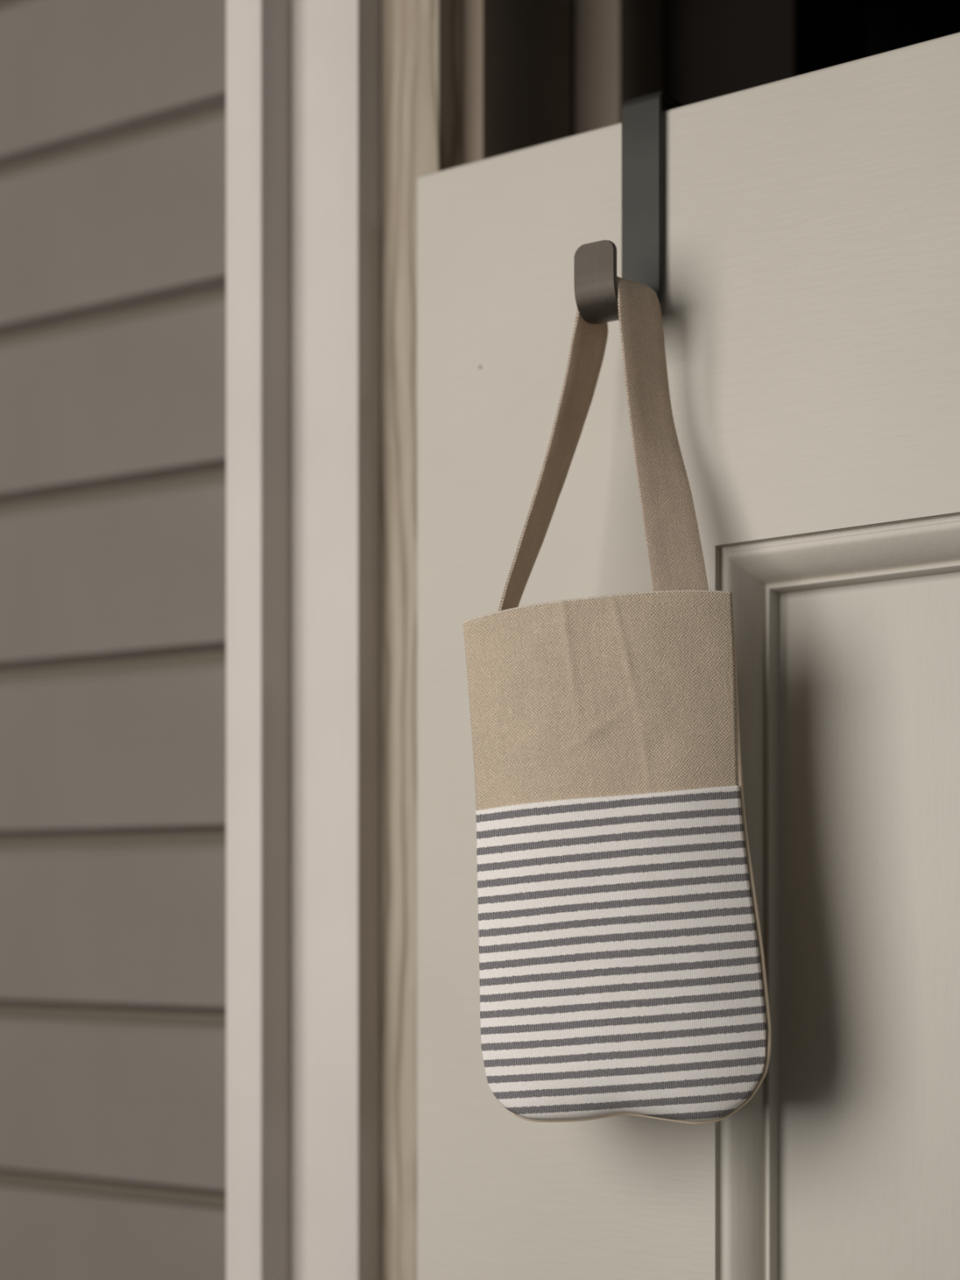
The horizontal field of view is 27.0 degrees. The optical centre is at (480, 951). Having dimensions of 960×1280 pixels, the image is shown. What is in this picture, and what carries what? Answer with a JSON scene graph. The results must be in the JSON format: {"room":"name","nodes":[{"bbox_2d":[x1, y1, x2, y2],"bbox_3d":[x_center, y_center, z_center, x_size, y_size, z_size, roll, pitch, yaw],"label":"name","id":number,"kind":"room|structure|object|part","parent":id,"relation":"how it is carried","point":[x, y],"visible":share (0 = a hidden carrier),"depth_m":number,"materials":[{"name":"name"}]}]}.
{"room":"entryway","nodes":[
{"label":"entryway","id":0,"kind":"room"},
{"bbox_2d":[0,0,226,1279],"bbox_3d":[-0.741,0.300,1.355,1.601,2.600,0.033,0,0,33],"label":"wall","id":1,"kind":"structure","parent":0,"point":[113,113],"depth_m":0.98,"materials":[{"name":"paint"}]},
{"bbox_2d":[226,0,291,1279],"bbox_3d":[-0.076,0.300,0.891,0.020,2.600,0.095,0,0,32],"label":"trim","id":2,"kind":"structure","parent":1,"relation":"attached to","point":[259,32],"depth_m":0.85,"materials":[{"name":"paint"}]},
{"bbox_2d":[291,0,381,1279],"bbox_3d":[-0.047,0.300,0.885,0.036,2.600,0.075,0,0,32],"label":"trim","id":3,"kind":"structure","parent":1,"relation":"attached to","point":[336,44],"depth_m":0.85,"materials":[{"name":"paint"}]},
{"bbox_2d":[381,0,462,1279],"bbox_3d":[-0.005,0.570,0.889,0.030,2.060,0.094,0,0,32],"label":"trim","id":4,"kind":"structure","parent":1,"relation":"attached to","point":[422,40],"depth_m":0.85,"materials":[{"name":"paint"}]},
{"bbox_2d":[462,0,571,164],"bbox_3d":[0.017,0.570,0.887,0.010,2.060,0.078,0,0,32],"label":"trim","id":5,"kind":"structure","parent":1,"relation":"attached to","point":[517,54],"depth_m":0.87,"materials":[{"name":"brown wood"}]},
{"bbox_2d":[417,31,959,1279],"bbox_3d":[0.305,0.629,0.631,0.759,1.918,0.035,0,0,32],"label":"door","id":6,"kind":"structure","parent":1,"relation":"in","point":[810,304],"depth_m":0.75,"materials":[{"name":"paint"}]},
{"bbox_2d":[573,90,682,324],"bbox_3d":[0.062,-0.279,0.760,0.017,0.093,0.078,0,0,32],"label":"hook","id":7,"kind":"object","parent":6,"relation":"hanging from","point":[595,264],"visible":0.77,"depth_m":0.76,"materials":[{"name":"metal"}]},
{"bbox_3d":[0.050,-0.245,0.740,0.017,0.025,0.031,0,0,32],"label":"upturned plate","id":8,"kind":"part","parent":7,"relation":"part of","materials":[{"name":"brown metal"}]},
{"bbox_2d":[462,276,771,1124],"bbox_3d":[0.052,-0.093,0.722,0.108,0.309,0.058,0,0,19],"label":"hanging bag","id":9,"kind":"object","parent":7,"relation":"hanging from","point":[622,968],"visible":1,"depth_m":0.70,"materials":[{"name":"fabric"}]},
{"bbox_3d":[0.045,-0.031,0.703,0.101,0.185,0.011,-5,-1,9],"label":"panel","id":10,"kind":"part","parent":9,"relation":"part of","materials":[{"name":"fabric"}]},
{"bbox_3d":[0.042,-0.176,0.734,0.079,0.143,0.040,0,0,-6],"label":"handle","id":11,"kind":"part","parent":9,"relation":"part of","materials":[{"name":"fabric"}]},
{"bbox_3d":[0.304,0.210,0.623,0.496,0.740,0.021,0,0,32],"label":"moulding","id":12,"kind":"part","parent":6,"relation":"part of","materials":[{"name":"paint"}]},
{"bbox_3d":[0.312,0.210,0.636,0.495,0.738,0.009,0,0,32],"label":"panel","id":13,"kind":"part","parent":6,"relation":"part of","materials":[{"name":"paint"}]},
{"bbox_2d":[571,19,575,135],"bbox_3d":[-0.054,0.300,1.165,0.423,2.600,0.038,0,0,32],"label":"wall","id":14,"kind":"structure","parent":0,"point":[573,23],"depth_m":1.08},
{"bbox_2d":[575,0,662,134],"bbox_3d":[0.065,0.570,0.931,0.023,2.060,0.044,0,0,32],"label":"trim","id":15,"kind":"structure","parent":14,"relation":"attached to","point":[619,43],"depth_m":0.92,"materials":[{"name":"brown wood"}]},
{"bbox_2d":[571,0,897,22],"bbox_3d":[0.451,-0.733,0.688,1.016,0.535,0.234,0,0,32],"label":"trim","id":16,"kind":"structure","parent":14,"relation":"attached to","point":[859,5],"depth_m":0.98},
{"bbox_2d":[662,0,866,106],"bbox_3d":[0.129,0.570,0.973,0.089,2.060,0.090,0,0,32],"label":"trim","id":17,"kind":"structure","parent":14,"relation":"attached to","point":[712,48],"depth_m":0.93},
{"bbox_2d":[857,0,959,57],"bbox_3d":[0.111,-1.050,0.790,4.200,0.060,3.300,0,0,32],"label":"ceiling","id":18,"kind":"structure","parent":0,"point":[896,24],"depth_m":2.20,"materials":[{"name":"black"}]}
]}

